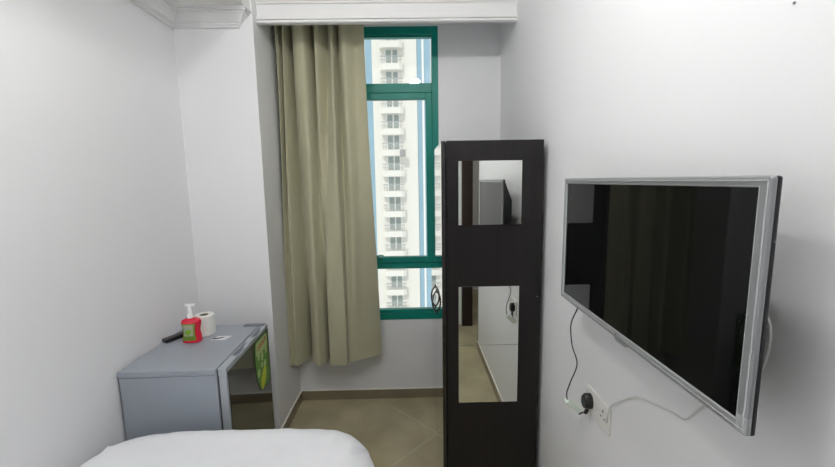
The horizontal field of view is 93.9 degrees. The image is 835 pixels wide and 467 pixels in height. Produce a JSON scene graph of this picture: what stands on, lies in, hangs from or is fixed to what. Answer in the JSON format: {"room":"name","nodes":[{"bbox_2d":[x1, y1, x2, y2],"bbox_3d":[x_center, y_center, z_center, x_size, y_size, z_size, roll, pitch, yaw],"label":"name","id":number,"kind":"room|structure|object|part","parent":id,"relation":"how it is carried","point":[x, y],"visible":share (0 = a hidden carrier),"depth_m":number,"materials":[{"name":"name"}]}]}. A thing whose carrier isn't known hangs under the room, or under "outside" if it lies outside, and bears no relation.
{"room":"hotel room","nodes":[
{"label":"hotel room","id":0,"kind":"room"},
{"bbox_2d":[0,0,199,466],"bbox_3d":[-1.272,0.121,0.667,0.140,2.620,2.910,-1,8,-1],"label":"wall","id":1,"kind":"structure","parent":0,"point":[97,258],"depth_m":1.41,"materials":[{"name":"white paint"}]},
{"bbox_2d":[128,0,250,28],"bbox_3d":[-1.019,-0.895,0.604,0.401,0.080,2.770,-1,8,-1],"label":"crown molding","id":2,"kind":"structure","parent":1,"relation":"attached to","point":[174,16],"depth_m":1.92,"materials":[{"name":"paint"}]},
{"bbox_2d":[171,0,249,8],"bbox_3d":[-1.025,-1.063,0.581,0.395,0.258,2.770,-1,8,-1],"label":"trim","id":3,"kind":"structure","parent":1,"relation":"attached to","point":[177,2],"depth_m":1.87,"materials":[{"name":"paint"}]},
{"bbox_2d":[173,0,300,428],"bbox_3d":[-1.098,-0.116,2.393,0.544,2.620,0.568,-1,8,-1],"label":"wall pier","id":4,"kind":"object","parent":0,"point":[228,78],"visible":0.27,"depth_m":2.11,"materials":[{"name":"white paint"}]},
{"bbox_2d":[281,391,301,428],"bbox_3d":[-0.998,1.156,2.487,0.404,0.070,0.428,-1,8,-1],"label":"baseboard","id":5,"kind":"object","parent":4,"relation":"attached to","point":[287,422],"visible":0.32,"depth_m":2.50,"materials":[{"name":"brown tile"}]},
{"bbox_2d":[289,397,439,466],"bbox_3d":[0.352,1.498,0.521,3.335,0.120,4.518,-1,8,-1],"label":"floor","id":6,"kind":"structure","parent":0,"point":[395,432],"depth_m":2.43,"materials":[{"name":"beige tile"}]},
{"bbox_2d":[117,323,274,440],"bbox_3d":[-0.986,0.890,1.853,0.427,0.768,0.498,-1,8,-2],"label":"mini fridge","id":7,"kind":"object","parent":6,"relation":"on","point":[208,384],"visible":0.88,"depth_m":1.59,"materials":[{"name":"silver metal"}]},
{"bbox_2d":[162,331,182,342],"bbox_3d":[-1.155,0.495,1.897,0.038,0.020,0.156,3,9,26],"label":"remote control","id":8,"kind":"object","parent":7,"relation":"on","point":[179,335],"visible":0.62,"depth_m":1.85,"materials":[{"name":"black plastic"}]},
{"bbox_3d":[-1.013,0.528,1.803,0.385,0.026,0.498,-1,8,-2],"label":"panel","id":9,"kind":"part","parent":7,"relation":"part of","materials":[{"name":"silver metal"}]},
{"bbox_2d":[181,303,202,342],"bbox_3d":[-1.063,0.419,1.829,0.086,0.184,0.056,-2,8,-5],"label":"soap bottle","id":10,"kind":"object","parent":7,"relation":"on","point":[191,325],"visible":1,"depth_m":1.81,"materials":[{"name":"red plastic"}]},
{"bbox_2d":[194,311,215,336],"bbox_3d":[-1.052,0.448,1.929,0.092,0.100,0.092,-1,8,-1],"label":"toilet roll","id":11,"kind":"object","parent":7,"relation":"on","point":[208,325],"visible":0.81,"depth_m":1.90,"materials":[{"name":"white paper"}]},
{"bbox_2d":[212,336,230,339],"bbox_3d":[-0.946,0.503,1.879,0.079,0.001,0.048,-1,8,-1],"label":"paper card","id":12,"kind":"object","parent":7,"relation":"on","point":[217,337],"visible":1,"depth_m":1.88,"materials":[{"name":"white paper"}]},
{"bbox_3d":[-0.791,0.863,1.858,0.032,0.714,0.493,-1,8,-2],"label":"door","id":13,"kind":"part","parent":7,"relation":"part of","materials":[{"name":"silver metal"}]},
{"bbox_3d":[-0.775,0.867,1.863,0.004,0.680,0.475,-1,8,-2],"label":"door panel","id":14,"kind":"part","parent":7,"relation":"part of","materials":[{"name":"metal"}]},
{"bbox_2d":[254,331,269,389],"bbox_3d":[-0.780,0.650,1.965,0.002,0.277,0.187,-1,8,-2],"label":"sticker","id":15,"kind":"object","parent":7,"relation":"attached to","point":[262,365],"visible":1,"depth_m":1.96,"materials":[{"name":"green paper"}]},
{"bbox_2d":[261,365,266,388],"bbox_3d":[-0.778,0.728,1.976,0.001,0.104,0.082,-1,8,-2],"label":"picture","id":16,"kind":"object","parent":15,"relation":"attached to","point":[263,380],"depth_m":1.97},
{"bbox_2d":[430,139,543,466],"bbox_3d":[0.301,0.378,2.157,0.452,1.660,0.907,-1,8,-1],"label":"wardrobe","id":17,"kind":"object","parent":6,"relation":"on","point":[487,195],"visible":1,"depth_m":1.70,"materials":[{"name":"laminate"}]},
{"bbox_3d":[0.107,0.337,2.379,0.018,1.629,0.450,-1,8,-1],"label":"door","id":18,"kind":"part","parent":17,"relation":"part of","materials":[{"name":"laminate"}]},
{"bbox_3d":[0.090,0.355,2.203,0.031,0.136,0.016,-1,8,-1],"label":"handle","id":19,"kind":"part","parent":17,"relation":"part of","materials":[{"name":"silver metal"}]},
{"bbox_3d":[0.091,0.369,2.104,0.031,0.136,0.016,-1,8,-1],"label":"handle","id":20,"kind":"part","parent":17,"relation":"part of","materials":[{"name":"silver metal"}]},
{"bbox_3d":[0.114,0.397,1.930,0.018,1.629,0.450,-1,8,-1],"label":"door","id":21,"kind":"part","parent":17,"relation":"part of","materials":[{"name":"laminate"}]},
{"bbox_3d":[0.319,0.318,2.598,0.404,1.660,0.018,-1,8,-1],"label":"panel","id":22,"kind":"part","parent":17,"relation":"part of","materials":[{"name":"laminate"}]},
{"bbox_2d":[459,344,517,402],"bbox_3d":[0.314,0.624,1.735,0.262,0.268,0.004,-1,8,-1],"label":"mirror","id":23,"kind":"object","parent":17,"relation":"attached to","point":[488,373],"depth_m":1.73,"materials":[{"name":"silver metal"}]},
{"bbox_2d":[459,286,518,344],"bbox_3d":[0.310,0.359,1.699,0.262,0.264,0.004,-1,8,-1],"label":"mirror","id":24,"kind":"object","parent":17,"relation":"on","point":[488,315],"depth_m":1.70,"materials":[{"name":"silver metal"}]},
{"bbox_2d":[458,160,521,224],"bbox_3d":[0.303,-0.169,1.627,0.264,0.266,0.004,-1,8,-1],"label":"mirror","id":25,"kind":"object","parent":17,"relation":"attached to","point":[489,191],"depth_m":1.63,"materials":[{"name":"silver metal"}]},
{"bbox_3d":[-0.677,1.198,0.550,0.950,0.500,1.950,-1,8,-1],"label":"bed","id":26,"kind":"object","parent":6,"relation":"on","visible":0},
{"bbox_2d":[80,428,373,466],"bbox_3d":[-0.628,1.067,0.553,1.092,0.441,2.030,-1,8,-1],"label":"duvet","id":27,"kind":"object","parent":26,"relation":"on","point":[284,447],"visible":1,"depth_m":1.35,"materials":[{"name":"white fabric"}]},
{"bbox_2d":[299,23,500,389],"bbox_3d":[-0.148,-0.162,2.618,1.364,2.620,0.140,-1,8,-1],"label":"wall","id":28,"kind":"structure","parent":0,"point":[469,54],"depth_m":2.48,"materials":[{"name":"white paint"}]},
{"bbox_2d":[301,387,432,399],"bbox_3d":[-0.127,1.111,2.715,1.364,0.070,0.009,-1,8,-1],"label":"baseboard","id":29,"kind":"structure","parent":28,"relation":"attached to","point":[419,392],"depth_m":2.71,"materials":[{"name":"brown tile"}]},
{"bbox_2d":[364,26,438,319],"bbox_3d":[-0.281,-0.342,2.525,0.840,1.873,0.120,-1,8,-1],"label":"window","id":30,"kind":"structure","parent":28,"relation":"in","point":[428,92],"depth_m":2.46,"materials":[{"name":"green paint"}]},
{"bbox_3d":[-0.281,-0.343,2.529,0.757,1.084,0.042,-1,8,-1],"label":"sash","id":31,"kind":"part","parent":30,"relation":"part of","materials":[{"name":"green paint"}]},
{"bbox_3d":[-0.164,-1.285,2.335,1.358,0.033,0.117,-1,8,-1],"label":"rail","id":32,"kind":"object","parent":28,"relation":"attached to","visible":0},
{"bbox_2d":[274,25,381,365],"bbox_3d":[-0.540,-0.211,2.424,0.572,2.097,0.175,-1,8,-1],"label":"curtain","id":33,"kind":"object","parent":32,"relation":"hanging from","point":[330,256],"visible":0.95,"depth_m":2.38,"materials":[{"name":"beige fabric"}]},
{"bbox_2d":[500,0,834,466],"bbox_3d":[0.605,0.001,1.336,0.100,2.620,2.748,-1,8,-1],"label":"wall","id":34,"kind":"structure","parent":0,"point":[610,88],"depth_m":0.83,"materials":[{"name":"white paint"}]},
{"bbox_2d":[586,384,611,435],"bbox_3d":[0.560,0.545,1.210,0.012,0.086,0.149,-1,8,-1],"label":"wall socket","id":35,"kind":"object","parent":34,"relation":"attached to","point":[599,412],"visible":0.85,"depth_m":1.19,"materials":[{"name":"white plastic"}]},
{"bbox_2d":[579,393,593,414],"bbox_3d":[0.544,0.561,1.274,0.024,0.102,0.078,-1,8,-1],"label":"plug","id":36,"kind":"object","parent":35,"relation":"attached to","point":[587,403],"visible":1,"depth_m":1.24,"materials":[{"name":"black plastic"}]},
{"bbox_2d":[561,175,782,435],"bbox_3d":[0.513,0.064,0.886,0.098,0.382,0.705,-1,8,-1],"label":"television","id":37,"kind":"object","parent":34,"relation":"attached to","point":[678,270],"visible":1,"depth_m":0.69,"materials":[{"name":"silver metal"}]},
{"bbox_2d":[566,308,577,398],"bbox_3d":[0.509,0.365,1.256,0.030,0.400,0.058,-1,8,-1],"label":"power cable","id":38,"kind":"object","parent":37,"relation":"hanging from","point":[577,308],"visible":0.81,"depth_m":1.27,"materials":[{"name":"black plastic"}]},
{"bbox_2d":[564,396,581,413],"bbox_3d":[0.524,0.577,1.313,0.056,0.053,0.024,-1,8,-1],"label":"cable adaptor","id":39,"kind":"object","parent":38,"relation":"hanging from","point":[569,401],"visible":1,"depth_m":1.30,"materials":[{"name":"plastic"}]},
{"bbox_2d":[605,315,771,422],"bbox_3d":[0.556,0.319,0.871,0.019,0.547,0.486,-1,8,1],"label":"cable","id":40,"kind":"object","parent":34,"relation":"attached to","point":[768,320],"visible":0.68,"depth_m":0.78,"materials":[{"name":"grey plastic"}]},
{"bbox_3d":[0.308,-1.225,0.211,3.335,0.120,4.638,-1,8,-1],"label":"ceiling","id":41,"kind":"structure","parent":0,"visible":0},
{"bbox_2d":[255,0,517,25],"bbox_3d":[-0.159,-1.251,2.001,1.364,0.296,0.097,-1,8,-1],"label":"pelmet","id":42,"kind":"structure","parent":41,"relation":"attached to","point":[269,12],"depth_m":2.04,"materials":[{"name":"paint"}]},
{"label":"outside","id":43,"kind":"structure","parent":0,"visible":0},
{"bbox_2d":[364,39,431,307],"bbox_3d":[-0.505,-4.972,66.334,27.000,85.000,15.200,-1,8,-1],"label":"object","id":44,"kind":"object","parent":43,"point":[398,183],"visible":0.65,"depth_m":59.05,"materials":[{"name":"white concrete"}]},
{"bbox_3d":[-3.819,-25.020,55.981,3.200,1.020,0.100,-1,8,-1],"label":"railing","id":45,"kind":"part","parent":44,"relation":"part of","materials":[{"name":"grey metal"}]},
{"bbox_3d":[-3.796,-25.752,56.977,1.700,2.000,0.030,-1,8,-1],"label":"pane","id":46,"kind":"part","parent":44,"relation":"part of","materials":[{"name":"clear glass"}]},
{"bbox_3d":[-3.771,-21.999,56.391,3.200,1.020,0.100,-1,8,-1],"label":"railing","id":47,"kind":"part","parent":44,"relation":"part of","materials":[{"name":"grey metal"}]},
{"bbox_3d":[-3.748,-22.730,57.388,1.700,2.000,0.030,-1,8,-1],"label":"pane","id":48,"kind":"part","parent":44,"relation":"part of","materials":[{"name":"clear glass"}]},
{"bbox_3d":[-3.675,-15.955,57.213,3.200,1.020,0.100,-1,8,-1],"label":"railing","id":49,"kind":"part","parent":44,"relation":"part of","materials":[{"name":"grey metal"}]},
{"bbox_3d":[-3.700,-19.708,57.798,1.700,2.000,0.030,-1,8,-1],"label":"pane","id":50,"kind":"part","parent":44,"relation":"part of","materials":[{"name":"clear glass"}]},
{"bbox_3d":[-3.723,-18.977,56.802,3.200,1.020,0.100,-1,8,-1],"label":"railing","id":51,"kind":"part","parent":44,"relation":"part of","materials":[{"name":"grey metal"}]},
{"bbox_3d":[-3.651,-16.686,58.209,1.700,2.000,0.030,-1,8,-1],"label":"pane","id":52,"kind":"part","parent":44,"relation":"part of","materials":[{"name":"clear glass"}]},
{"bbox_3d":[-3.627,-12.933,57.624,3.200,1.020,0.100,-1,8,-1],"label":"railing","id":53,"kind":"part","parent":44,"relation":"part of","materials":[{"name":"grey metal"}]},
{"bbox_3d":[-3.603,-13.664,58.620,1.700,2.000,0.030,-1,8,-1],"label":"pane","id":54,"kind":"part","parent":44,"relation":"part of","materials":[{"name":"clear glass"}]},
{"bbox_3d":[-3.579,-9.911,58.034,3.200,1.020,0.100,-1,8,-1],"label":"railing","id":55,"kind":"part","parent":44,"relation":"part of","materials":[{"name":"grey metal"}]},
{"bbox_3d":[-3.555,-10.643,59.031,1.700,2.000,0.030,-1,8,-1],"label":"pane","id":56,"kind":"part","parent":44,"relation":"part of","materials":[{"name":"clear glass"}]},
{"bbox_3d":[-3.531,-6.889,58.445,3.200,1.020,0.100,-1,8,-1],"label":"railing","id":57,"kind":"part","parent":44,"relation":"part of","materials":[{"name":"grey metal"}]},
{"bbox_3d":[-3.507,-7.621,59.441,1.700,2.000,0.030,-1,8,-1],"label":"pane","id":58,"kind":"part","parent":44,"relation":"part of","materials":[{"name":"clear glass"}]},
{"bbox_3d":[-3.483,-3.868,58.856,3.200,1.020,0.100,-1,8,-1],"label":"railing","id":59,"kind":"part","parent":44,"relation":"part of","materials":[{"name":"grey metal"}]},
{"bbox_3d":[-3.435,-0.846,59.267,3.200,1.020,0.100,-1,8,-1],"label":"railing","id":60,"kind":"part","parent":44,"relation":"part of","materials":[{"name":"grey metal"}]},
{"bbox_3d":[-3.459,-4.599,59.852,1.700,2.000,0.030,-1,8,-1],"label":"pane","id":61,"kind":"part","parent":44,"relation":"part of","materials":[{"name":"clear glass"}]},
{"bbox_3d":[-3.411,-1.577,60.263,1.700,2.000,0.030,-1,8,-1],"label":"pane","id":62,"kind":"part","parent":44,"relation":"part of","materials":[{"name":"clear glass"}]},
{"bbox_3d":[-3.363,1.445,60.674,1.700,2.000,0.030,-1,8,-1],"label":"pane","id":63,"kind":"part","parent":44,"relation":"part of","materials":[{"name":"clear glass"}]},
{"bbox_3d":[-3.387,2.176,59.678,3.200,1.020,0.100,-1,8,-1],"label":"railing","id":64,"kind":"part","parent":44,"relation":"part of","materials":[{"name":"grey metal"}]},
{"bbox_3d":[-3.267,7.488,61.495,1.700,2.000,0.030,-1,8,-1],"label":"pane","id":65,"kind":"part","parent":44,"relation":"part of","materials":[{"name":"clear glass"}]},
{"bbox_3d":[-3.291,8.220,60.499,3.200,1.020,0.100,-1,8,-1],"label":"railing","id":66,"kind":"part","parent":44,"relation":"part of","materials":[{"name":"grey metal"}]},
{"bbox_3d":[-3.243,11.242,60.910,3.200,1.020,0.100,-1,8,-1],"label":"railing","id":67,"kind":"part","parent":44,"relation":"part of","materials":[{"name":"grey metal"}]},
{"bbox_3d":[-3.219,10.510,61.906,1.700,2.000,0.030,-1,8,-1],"label":"pane","id":68,"kind":"part","parent":44,"relation":"part of","materials":[{"name":"clear glass"}]},
{"bbox_2d":[400,149,405,156],"bbox_3d":[-2.154,-11.858,57.415,0.800,1.000,0.530,-1,8,-1],"label":"air conditioner","id":69,"kind":"object","parent":44,"relation":"attached to","point":[402,151],"visible":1,"depth_m":57.16,"materials":[{"name":"grey metal"}]}
]}

